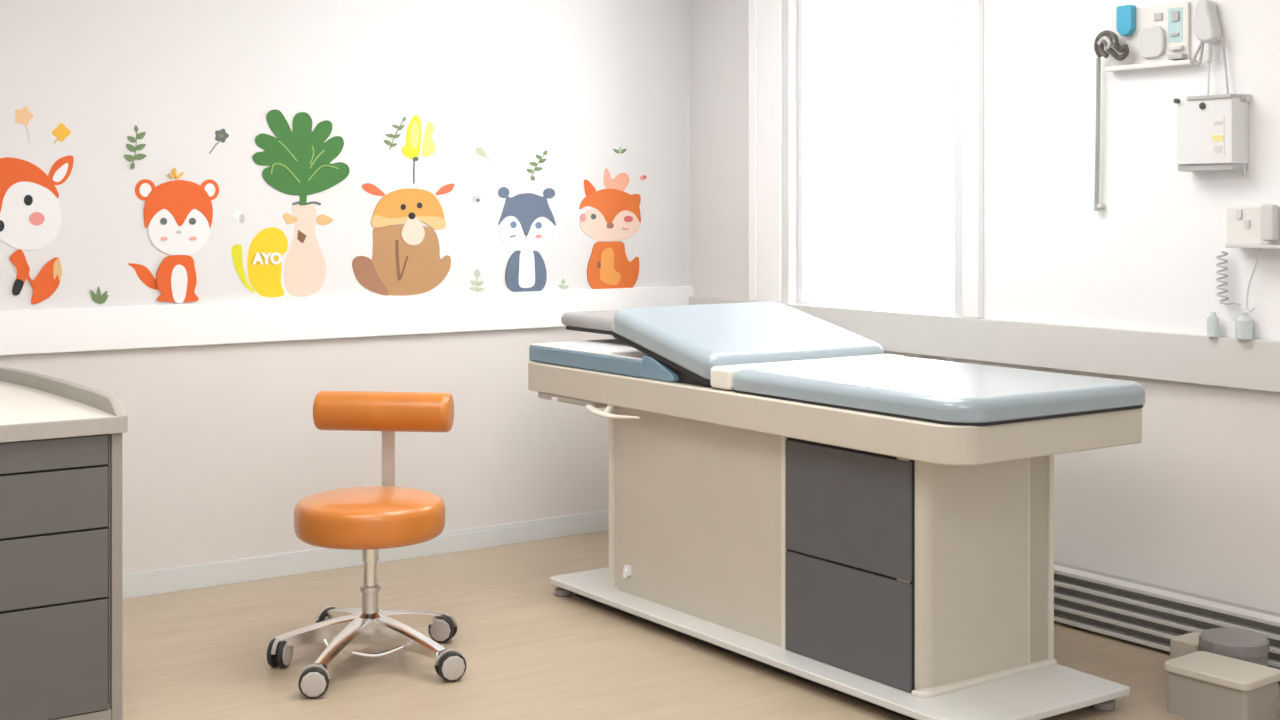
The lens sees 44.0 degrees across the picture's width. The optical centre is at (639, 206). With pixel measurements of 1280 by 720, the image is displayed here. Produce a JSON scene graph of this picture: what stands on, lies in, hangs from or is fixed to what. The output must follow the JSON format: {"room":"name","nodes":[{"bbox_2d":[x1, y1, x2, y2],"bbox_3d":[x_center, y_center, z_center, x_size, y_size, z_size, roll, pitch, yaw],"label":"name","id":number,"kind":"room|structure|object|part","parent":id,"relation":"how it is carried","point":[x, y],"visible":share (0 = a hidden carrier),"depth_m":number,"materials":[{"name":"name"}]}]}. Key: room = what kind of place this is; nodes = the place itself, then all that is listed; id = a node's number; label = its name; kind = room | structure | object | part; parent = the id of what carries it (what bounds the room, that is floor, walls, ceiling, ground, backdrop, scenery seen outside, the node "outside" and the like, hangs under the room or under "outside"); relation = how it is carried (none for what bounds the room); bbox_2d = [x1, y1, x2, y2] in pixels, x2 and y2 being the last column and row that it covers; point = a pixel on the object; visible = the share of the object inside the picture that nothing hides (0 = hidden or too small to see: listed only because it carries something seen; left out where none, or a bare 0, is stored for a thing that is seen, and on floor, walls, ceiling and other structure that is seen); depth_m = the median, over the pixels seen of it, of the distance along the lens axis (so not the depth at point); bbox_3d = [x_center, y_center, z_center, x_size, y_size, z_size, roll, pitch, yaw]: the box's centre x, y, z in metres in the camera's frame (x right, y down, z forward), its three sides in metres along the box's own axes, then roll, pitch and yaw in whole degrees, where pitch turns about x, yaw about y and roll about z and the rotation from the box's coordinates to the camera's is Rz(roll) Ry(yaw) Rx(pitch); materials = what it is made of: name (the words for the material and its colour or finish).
{"room":"examination room","nodes":[
{"label":"examination room","id":0,"kind":"room"},
{"bbox_2d":[0,0,689,573],"bbox_3d":[-2.268,0.050,5.468,5.997,2.700,0.150,0,0,-35],"label":"wall","id":1,"kind":"structure","parent":0,"point":[221,445],"depth_m":6.15,"materials":[{"name":"beige paint"}]},
{"bbox_2d":[15,107,32,142],"bbox_3d":[-2.127,-0.284,5.475,0.061,0.125,0.002,0,0,-35],"label":"sticker","id":2,"kind":"object","parent":1,"relation":"attached to","point":[23,115],"visible":1,"depth_m":5.47,"materials":[{"name":"orange"}]},
{"bbox_2d":[0,155,73,303],"bbox_3d":[-2.140,0.077,5.463,0.370,0.517,0.007,0,0,-35],"label":"sticker","id":3,"kind":"object","parent":1,"relation":"attached to","point":[30,211],"visible":1,"depth_m":5.49,"materials":[{"name":"orange paper"}]},
{"bbox_2d":[52,123,70,143],"bbox_3d":[-2.025,-0.257,5.547,0.063,0.073,0.002,0,0,-35],"label":"sticker","id":4,"kind":"object","parent":1,"relation":"attached to","point":[61,132],"visible":1,"depth_m":5.55,"materials":[{"name":"gold paper"}]},
{"bbox_2d":[90,286,107,304],"bbox_3d":[-1.917,0.314,5.622,0.062,0.065,0.003,0,0,-35],"label":"sticker","id":5,"kind":"object","parent":1,"relation":"attached to","point":[97,297],"visible":1,"depth_m":5.62,"materials":[{"name":"green"}]},
{"bbox_2d":[124,125,145,168],"bbox_3d":[-1.813,-0.215,5.694,0.079,0.159,0.006,0,0,-35],"label":"sticker","id":6,"kind":"object","parent":1,"relation":"attached to","point":[141,135],"visible":1,"depth_m":5.69,"materials":[{"name":"green"}]},
{"bbox_2d":[128,168,218,302],"bbox_3d":[-1.696,0.104,5.774,0.337,0.494,0.009,0,0,-35],"label":"sticker","id":7,"kind":"object","parent":1,"relation":"attached to","point":[179,230],"visible":1,"depth_m":5.78,"materials":[{"name":"orange"}]},
{"bbox_3d":[-1.691,-0.123,5.779,0.057,0.039,0.008,0,0,-35],"label":"crown","id":8,"kind":"part","parent":7,"relation":"part of","materials":[{"name":"orange paper"}]},
{"bbox_2d":[209,129,228,153],"bbox_3d":[-1.560,-0.243,5.875,0.076,0.096,0.002,0,0,-35],"label":"sticker","id":9,"kind":"object","parent":1,"relation":"attached to","point":[221,135],"visible":1,"depth_m":5.88,"materials":[{"name":"grey"}]},
{"bbox_2d":[232,209,244,222],"bbox_3d":[-1.499,0.035,5.918,0.050,0.054,0.002,0,0,-35],"label":"sticker","id":10,"kind":"object","parent":1,"relation":"attached to","point":[238,215],"visible":1,"depth_m":5.92,"materials":[{"name":"grey paper"}]},
{"bbox_2d":[232,227,287,296],"bbox_3d":[-1.429,0.209,5.965,0.222,0.265,0.005,0,0,-35],"label":"sticker","id":11,"kind":"object","parent":1,"relation":"attached to","point":[267,248],"visible":1,"depth_m":5.98,"materials":[{"name":"yellow paper"}]},
{"bbox_2d":[253,109,349,296],"bbox_3d":[-1.292,-0.012,6.061,0.393,0.714,0.008,0,0,-35],"label":"sticker","id":12,"kind":"object","parent":1,"relation":"attached to","point":[299,160],"visible":1,"depth_m":6.06,"materials":[{"name":"beige"}]},
{"bbox_3d":[-1.293,-0.206,6.062,0.393,0.325,0.004,0,0,-35],"label":"crown","id":13,"kind":"part","parent":12,"relation":"part of","materials":[{"name":"green plant"}]},
{"bbox_3d":[-1.288,-0.033,6.066,0.029,0.052,0.004,0,0,-35],"label":"stem","id":14,"kind":"part","parent":12,"relation":"part of","materials":[{"name":"green paper"}]},
{"bbox_2d":[0,286,692,355],"bbox_3d":[-2.217,0.430,5.396,5.997,0.153,0.028,0,0,-35],"label":"trim","id":15,"kind":"structure","parent":1,"relation":"attached to","point":[55,330],"depth_m":6.03,"materials":[{"name":"white paint"}]},
{"bbox_2d":[122,510,608,598],"bbox_3d":[-2.221,1.357,5.401,5.997,0.086,0.014,0,0,-35],"label":"baseboard","id":16,"kind":"structure","parent":1,"relation":"attached to","point":[153,582],"depth_m":6.12,"materials":[{"name":"white paint"}]},
{"bbox_2d":[384,117,405,149],"bbox_3d":[-0.971,-0.292,6.288,0.096,0.134,0.005,0,0,-35],"label":"sticker","id":17,"kind":"object","parent":1,"relation":"attached to","point":[400,127],"visible":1,"depth_m":6.29,"materials":[{"name":"green"}]},
{"bbox_2d":[352,183,453,294],"bbox_3d":[-0.937,0.128,6.311,0.448,0.448,0.008,0,0,-35],"label":"sticker","id":18,"kind":"object","parent":1,"relation":"attached to","point":[406,260],"visible":1,"depth_m":6.31,"materials":[{"name":"orange"}]},
{"bbox_2d":[402,115,435,183],"bbox_3d":[-0.886,-0.231,6.350,0.151,0.274,0.003,0,0,-35],"label":"sticker","id":19,"kind":"object","parent":1,"relation":"attached to","point":[411,150],"visible":1,"depth_m":6.34,"materials":[{"name":"yellow paper"}]},
{"bbox_3d":[-0.903,-0.148,6.339,0.010,0.109,0.001,0,0,-35],"label":"stem","id":20,"kind":"part","parent":19,"relation":"part of","materials":[{"name":"grey"}]},
{"bbox_2d":[472,195,480,202],"bbox_3d":[-0.672,-0.032,6.502,0.042,0.030,0.002,0,0,-35],"label":"sticker","id":21,"kind":"object","parent":1,"relation":"attached to","point":[475,199],"visible":1,"depth_m":6.50,"materials":[{"name":"grey"}]},
{"bbox_2d":[470,269,483,291],"bbox_3d":[-0.668,0.302,6.503,0.067,0.096,0.004,0,0,-35],"label":"sticker","id":22,"kind":"object","parent":1,"relation":"attached to","point":[477,272],"visible":1,"depth_m":6.50,"materials":[{"name":"green"}]},
{"bbox_2d":[476,147,490,161],"bbox_3d":[-0.644,-0.217,6.521,0.073,0.058,0.002,0,0,-35],"label":"sticker","id":23,"kind":"object","parent":1,"relation":"attached to","point":[480,151],"visible":1,"depth_m":6.52,"materials":[{"name":"green"}]},
{"bbox_2d":[498,187,555,291],"bbox_3d":[-0.471,0.138,6.640,0.282,0.442,0.007,0,0,-35],"label":"sticker","id":24,"kind":"object","parent":1,"relation":"attached to","point":[528,230],"visible":1,"depth_m":6.64,"materials":[{"name":"blue paper"}]},
{"bbox_2d":[526,150,546,179],"bbox_3d":[-0.433,-0.175,6.668,0.102,0.127,0.005,0,0,-35],"label":"sticker","id":25,"kind":"object","parent":1,"relation":"attached to","point":[541,160],"visible":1,"depth_m":6.67,"materials":[{"name":"green"}]},
{"bbox_2d":[559,279,568,289],"bbox_3d":[-0.325,0.330,6.746,0.051,0.051,0.003,0,0,-35],"label":"sticker","id":26,"kind":"object","parent":1,"relation":"attached to","point":[563,280],"visible":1,"depth_m":6.75,"materials":[{"name":"green"}]},
{"bbox_2d":[579,168,640,288],"bbox_3d":[-0.126,0.098,6.883,0.321,0.532,0.008,0,0,-35],"label":"sticker","id":27,"kind":"object","parent":1,"relation":"attached to","point":[615,215],"visible":1,"depth_m":6.88,"materials":[{"name":"orange"}]},
{"bbox_2d":[613,146,626,153],"bbox_3d":[-0.088,-0.249,6.913,0.073,0.032,0.002,0,0,-35],"label":"sticker","id":28,"kind":"object","parent":1,"relation":"attached to","point":[620,150],"visible":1,"depth_m":6.91,"materials":[{"name":"green paper"}]},
{"bbox_2d":[122,530,1279,719],"bbox_3d":[-0.218,1.460,2.692,6.147,0.120,7.051,0,0,-35],"label":"floor","id":29,"kind":"structure","parent":0,"point":[531,652],"depth_m":4.89,"materials":[{"name":"beige wood"}]},
{"bbox_2d":[0,433,121,719],"bbox_3d":[-2.200,1.005,4.560,1.001,0.790,1.351,0,0,-35],"label":"base cabinet","id":30,"kind":"object","parent":29,"relation":"on","point":[61,498],"visible":0.98,"depth_m":4.20,"materials":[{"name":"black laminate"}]},
{"bbox_3d":[-1.823,0.654,4.011,0.940,0.080,0.020,0,0,-35],"label":"drawer","id":31,"kind":"part","parent":30,"relation":"part of","materials":[{"name":"grey laminate"}]},
{"bbox_3d":[-1.823,0.781,4.011,0.940,0.162,0.020,0,0,-35],"label":"drawer","id":32,"kind":"part","parent":30,"relation":"part of","materials":[{"name":"grey laminate"}]},
{"bbox_3d":[-1.823,0.960,4.011,0.940,0.183,0.020,0,0,-35],"label":"drawer","id":33,"kind":"part","parent":30,"relation":"part of","materials":[{"name":"grey laminate"}]},
{"bbox_3d":[-1.823,1.206,4.011,0.940,0.297,0.020,0,0,-35],"label":"drawer","id":34,"kind":"part","parent":30,"relation":"part of","materials":[{"name":"grey laminate"}]},
{"bbox_2d":[0,366,127,442],"bbox_3d":[-2.195,0.566,4.552,1.041,0.088,1.367,0,0,-35],"label":"countertop","id":35,"kind":"structure","parent":30,"relation":"on","point":[33,405],"depth_m":4.39,"materials":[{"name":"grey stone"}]},
{"bbox_3d":[-1.819,1.005,4.019,1.001,0.790,0.024,0,0,-35],"label":"frame","id":36,"kind":"part","parent":30,"relation":"part of","materials":[{"name":"grey laminate"}]},
{"bbox_2d":[267,391,465,698],"bbox_3d":[-0.848,0.999,4.890,0.589,0.800,0.738,0,0,-10],"label":"stool","id":37,"kind":"object","parent":29,"relation":"on","point":[368,519],"visible":1,"depth_m":4.83,"materials":[{"name":"orange leather"}]},
{"bbox_2d":[271,637,279,654],"bbox_3d":[-1.095,1.330,4.823,0.014,0.042,0.095,0,0,13],"label":"hood","id":38,"kind":"object","parent":37,"relation":"attached to","point":[275,643],"depth_m":4.79,"materials":[{"name":"white plastic"}]},
{"bbox_2d":[297,664,330,679],"bbox_3d":[-0.932,1.330,4.531,0.095,0.042,0.014,0,0,-9],"label":"hood","id":39,"kind":"object","parent":37,"relation":"attached to","point":[314,671],"depth_m":4.51,"materials":[{"name":"white plastic"}]},
{"bbox_3d":[-0.987,1.301,4.862,0.256,0.082,0.068,0,0,-16],"label":"arm","id":40,"kind":"part","parent":37,"relation":"part of","materials":[{"name":"silver metal"}]},
{"bbox_2d":[316,606,337,620],"bbox_3d":[-1.015,1.330,5.195,0.095,0.042,0.015,0,0,-35],"label":"caster wheel","id":41,"kind":"object","parent":37,"relation":"attached to","point":[322,615],"depth_m":5.17,"materials":[{"name":"black plastic"}]},
{"bbox_3d":[-0.881,1.301,4.716,0.068,0.082,0.330,0,0,14],"label":"arm","id":42,"kind":"part","parent":37,"relation":"part of","materials":[{"name":"silver metal"}]},
{"bbox_3d":[-0.926,1.301,5.053,0.068,0.082,0.286,0,0,-32],"label":"arm","id":43,"kind":"part","parent":37,"relation":"part of","materials":[{"name":"silver metal"}]},
{"bbox_3d":[-0.835,0.953,4.905,0.462,0.132,0.462,0,0,-35],"label":"seat","id":44,"kind":"part","parent":37,"relation":"part of","materials":[{"name":"orange leather"}]},
{"bbox_3d":[-0.831,0.663,5.141,0.448,0.128,0.122,0,0,7],"label":"backrest","id":45,"kind":"part","parent":37,"relation":"part of","materials":[{"name":"orange leather"}]},
{"bbox_3d":[-0.699,1.301,4.791,0.296,0.082,0.068,0,0,40],"label":"arm","id":46,"kind":"part","parent":37,"relation":"part of","materials":[{"name":"silver metal"}]},
{"bbox_3d":[-0.735,1.301,5.023,0.068,0.082,0.249,0,0,41],"label":"arm","id":47,"kind":"part","parent":37,"relation":"part of","materials":[{"name":"silver metal"}]},
{"bbox_2d":[439,613,456,626],"bbox_3d":[-0.635,1.330,5.108,0.095,0.042,0.014,0,0,14],"label":"hood","id":48,"kind":"object","parent":37,"relation":"attached to","point":[445,620],"depth_m":5.08,"materials":[{"name":"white plastic"}]},
{"bbox_2d":[435,649,465,665],"bbox_3d":[-0.560,1.330,4.689,0.095,0.042,0.014,0,0,-26],"label":"hood","id":49,"kind":"object","parent":37,"relation":"attached to","point":[444,657],"depth_m":4.67,"materials":[{"name":"white plastic"}]},
{"bbox_2d":[528,302,1144,719],"bbox_3d":[0.473,0.875,5.262,0.830,1.051,2.415,0,0,-35],"label":"examination table","id":50,"kind":"object","parent":29,"relation":"on","point":[791,494],"visible":1,"depth_m":4.64,"materials":[{"name":"white metal"}]},
{"bbox_2d":[538,392,607,407],"bbox_3d":[-0.213,0.689,5.711,0.145,0.026,0.380,0,0,-35],"label":"tray","id":51,"kind":"object","parent":50,"relation":"on","point":[586,400],"depth_m":5.61,"materials":[{"name":"white plastic"}]},
{"bbox_3d":[0.365,0.450,5.468,0.770,0.203,0.608,0,0,-35],"label":"backrest","id":52,"kind":"part","parent":50,"relation":"part of","materials":[{"name":"blue leather"}]},
{"bbox_3d":[0.516,0.626,5.210,0.770,0.104,2.150,0,0,-35],"label":"frame","id":53,"kind":"part","parent":50,"relation":"part of","materials":[{"name":"beige laminate"}]},
{"bbox_3d":[0.544,1.349,5.095,0.724,0.023,2.060,0,0,-35],"label":"plate","id":54,"kind":"part","parent":50,"relation":"part of","materials":[{"name":"white metal"}]},
{"bbox_3d":[0.597,0.867,4.575,0.018,0.329,0.525,0,0,-35],"label":"drawer","id":55,"kind":"part","parent":50,"relation":"part of","materials":[{"name":"laminate"}]},
{"bbox_3d":[0.597,1.187,4.575,0.018,0.298,0.525,0,0,-35],"label":"drawer","id":56,"kind":"part","parent":50,"relation":"part of","materials":[{"name":"laminate"}]},
{"bbox_3d":[0.876,0.535,4.741,0.773,0.064,0.994,0,0,-35],"label":"mattress","id":57,"kind":"part","parent":50,"relation":"part of","materials":[{"name":"blue leather"}]},
{"bbox_3d":[0.986,1.332,4.484,0.565,0.020,0.049,0,0,-35],"label":"foot moulding","id":58,"kind":"part","parent":50,"relation":"part of","materials":[{"name":"beige plastic"}]},
{"bbox_3d":[1.157,1.008,4.621,0.087,0.665,0.010,0,0,-35],"label":"post","id":59,"kind":"part","parent":50,"relation":"part of","materials":[{"name":"beige laminate"}]},
{"bbox_2d":[1170,632,1200,658],"bbox_3d":[1.656,1.341,4.717,0.135,0.118,0.100,0,0,-35],"label":"case","id":60,"kind":"object","parent":29,"relation":"on","point":[1181,645],"visible":0.38,"depth_m":4.69,"materials":[{"name":"beige plastic"}]},
{"bbox_2d":[1164,651,1279,719],"bbox_3d":[1.600,1.330,4.351,0.196,0.140,0.260,0,0,-38],"label":"storage box","id":61,"kind":"object","parent":29,"relation":"on","point":[1201,685],"visible":1,"depth_m":4.29,"materials":[{"name":"beige plastic"}]},
{"bbox_3d":[1.600,1.272,4.351,0.207,0.024,0.267,0,0,-35],"label":"lid","id":62,"kind":"part","parent":61,"relation":"part of","materials":[{"name":"beige plastic"}]},
{"bbox_2d":[1199,628,1269,665],"bbox_3d":[1.711,1.315,4.566,0.192,0.169,0.187,0,0,-35],"label":"canister","id":63,"kind":"object","parent":29,"relation":"on","point":[1241,644],"visible":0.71,"depth_m":4.51,"materials":[{"name":"grey plastic"}]},
{"bbox_2d":[690,0,1279,612],"bbox_3d":[2.232,0.050,4.420,0.150,2.700,7.051,0,0,-35],"label":"wall","id":64,"kind":"structure","parent":0,"point":[1193,506],"depth_m":5.21,"materials":[{"name":"beige paint"}]},
{"bbox_2d":[749,0,983,317],"bbox_3d":[0.910,-0.372,6.268,0.182,1.575,1.305,0,0,-35],"label":"window","id":65,"kind":"structure","parent":64,"relation":"in","point":[866,117],"depth_m":6.29,"materials":[{"name":"white glass"}]},
{"bbox_3d":[0.944,-0.323,6.221,0.006,1.435,0.880,0,0,-35],"label":"pane","id":66,"kind":"part","parent":65,"relation":"part of","materials":[{"name":"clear glass"}]},
{"bbox_2d":[689,296,1279,392],"bbox_3d":[2.210,0.476,4.296,0.030,0.152,6.873,0,0,-35],"label":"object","id":67,"kind":"structure","parent":64,"relation":"attached to","point":[1252,364],"depth_m":5.34,"materials":[{"name":"white paint"}]},
{"bbox_2d":[1207,312,1218,336],"bbox_3d":[1.770,0.362,4.894,0.036,0.074,0.036,0,0,-35],"label":"bottle","id":68,"kind":"object","parent":67,"relation":"on","point":[1212,321],"visible":1,"depth_m":4.88,"materials":[{"name":"white plastic"}]},
{"bbox_2d":[1235,312,1252,338],"bbox_3d":[1.832,0.360,4.806,0.052,0.080,0.052,0,0,-35],"label":"bottle","id":69,"kind":"object","parent":67,"relation":"on","point":[1243,323],"visible":1,"depth_m":4.79,"materials":[{"name":"white plastic"}]},
{"bbox_2d":[1094,30,1128,210],"bbox_3d":[1.533,-0.283,5.196,0.065,0.594,0.172,0,0,-16],"label":"hose","id":70,"kind":"object","parent":64,"relation":"attached to","point":[1107,38],"visible":1,"depth_m":5.25,"materials":[{"name":"grey"}]},
{"bbox_3d":[1.519,-0.242,5.259,0.016,0.504,0.034,0,0,-3],"label":"rod","id":71,"kind":"part","parent":70,"relation":"part of","materials":[{"name":"grey metal"}]},
{"bbox_2d":[1105,1,1197,71],"bbox_3d":[1.639,-0.551,5.092,0.045,0.211,0.329,0,0,-35],"label":"board","id":72,"kind":"object","parent":64,"relation":"attached to","point":[1157,36],"visible":0.99,"depth_m":5.08,"materials":[{"name":"white plastic"}]},
{"bbox_2d":[1105,59,1197,71],"bbox_3d":[1.639,-0.453,5.092,0.045,0.016,0.329,0,0,-35],"label":"shelf","id":73,"kind":"object","parent":72,"relation":"attached to","point":[1126,64],"depth_m":5.10,"materials":[{"name":"white plastic"}]},
{"bbox_2d":[1138,26,1164,57],"bbox_3d":[1.643,-0.529,5.089,0.018,0.100,0.096,0,0,-35],"label":"dispenser","id":74,"kind":"object","parent":72,"relation":"on","point":[1151,39],"depth_m":5.08,"materials":[{"name":"white plastic"}]},
{"bbox_2d":[1168,45,1183,50],"bbox_3d":[1.696,-0.502,5.014,0.018,0.013,0.048,0,0,-35],"label":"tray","id":75,"kind":"object","parent":72,"relation":"on","point":[1170,47],"depth_m":5.01,"materials":[{"name":"white plastic"}]},
{"bbox_2d":[1167,53,1186,59],"bbox_3d":[1.696,-0.474,5.005,0.028,0.016,0.056,0,0,-35],"label":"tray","id":76,"kind":"object","parent":72,"relation":"on","point":[1170,56],"depth_m":5.00,"materials":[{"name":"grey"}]},
{"bbox_2d":[1193,0,1228,94],"bbox_3d":[1.766,-0.491,4.902,0.050,0.304,0.128,0,0,-35],"label":"pressure cuff","id":77,"kind":"object","parent":72,"relation":"hanging from","point":[1206,26],"visible":0.98,"depth_m":4.89,"materials":[{"name":"white plastic"}]},
{"bbox_3d":[1.761,-0.428,4.907,0.008,0.178,0.029,0,0,27],"label":"cord","id":78,"kind":"part","parent":77,"relation":"part of","materials":[{"name":"white plastic"}]},
{"bbox_3d":[1.759,-0.479,4.900,0.020,0.070,0.020,0,0,-35],"label":"bulb","id":79,"kind":"part","parent":77,"relation":"part of","materials":[{"name":"white plastic"}]},
{"bbox_3d":[1.798,-0.431,4.863,0.017,0.178,0.028,0,0,-35],"label":"cord","id":80,"kind":"part","parent":77,"relation":"part of","materials":[{"name":"grey plastic"}]},
{"bbox_2d":[1054,561,1279,681],"bbox_3d":[1.480,1.304,5.266,0.104,0.192,3.124,0,0,-35],"label":"baseboard heater","id":81,"kind":"object","parent":64,"relation":"attached to","point":[1147,614],"visible":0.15,"depth_m":5.05,"materials":[{"name":"grey metal"}]},
{"bbox_2d":[1174,94,1247,171],"bbox_3d":[1.756,-0.226,4.880,0.098,0.231,0.203,0,0,-35],"label":"wall box","id":82,"kind":"object","parent":64,"relation":"attached to","point":[1212,130],"visible":1,"depth_m":4.83,"materials":[{"name":"grey plastic"}]},
{"bbox_3d":[1.756,-0.216,4.817,0.002,0.116,0.045,0,0,-35],"label":"label plate","id":83,"kind":"part","parent":82,"relation":"part of","materials":[{"name":"white"}]},
{"bbox_2d":[1240,94,1250,175],"bbox_3d":[1.833,-0.219,4.815,0.047,0.249,0.024,0,0,-35],"label":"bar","id":84,"kind":"object","parent":64,"relation":"attached to","point":[1244,97],"visible":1,"depth_m":4.81,"materials":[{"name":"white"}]},
{"bbox_3d":[1.823,-0.331,4.809,0.024,0.024,0.023,0,0,-35],"label":"knob","id":85,"kind":"part","parent":84,"relation":"part of","materials":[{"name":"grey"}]},
{"bbox_2d":[1216,204,1279,311],"bbox_3d":[1.845,0.154,4.757,0.095,0.326,0.293,0,0,-35],"label":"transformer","id":86,"kind":"object","parent":64,"relation":"attached to","point":[1247,226],"visible":1,"depth_m":4.75,"materials":[{"name":"white plastic"}]},
{"bbox_3d":[1.799,0.218,4.852,0.031,0.166,0.086,0,0,-35],"label":"coiled cord","id":87,"kind":"part","parent":86,"relation":"part of","materials":[{"name":"grey plastic"}]},
{"bbox_2d":[1236,209,1241,218],"bbox_3d":[1.808,0.021,4.783,0.007,0.030,0.017,0,0,-35],"label":"switch","id":88,"kind":"object","parent":86,"relation":"attached to","point":[1238,211],"depth_m":4.78,"materials":[{"name":"white plastic"}]},
{"bbox_2d":[1244,220,1249,227],"bbox_3d":[1.824,0.051,4.761,0.007,0.024,0.017,0,0,-35],"label":"switch","id":89,"kind":"object","parent":86,"relation":"attached to","point":[1246,222],"depth_m":4.76,"materials":[{"name":"white plastic"}]},
{"bbox_2d":[1225,244,1279,248],"bbox_3d":[1.869,0.117,4.731,0.085,0.012,0.222,0,0,-35],"label":"shelf","id":90,"kind":"object","parent":86,"relation":"attached to","point":[1261,246],"depth_m":4.71,"materials":[{"name":"white plastic"}]},
{"bbox_3d":[1.849,0.210,4.756,0.017,0.215,0.092,0,0,-8],"label":"hanging cord","id":91,"kind":"part","parent":86,"relation":"part of","materials":[{"name":"white plastic"}]}
]}

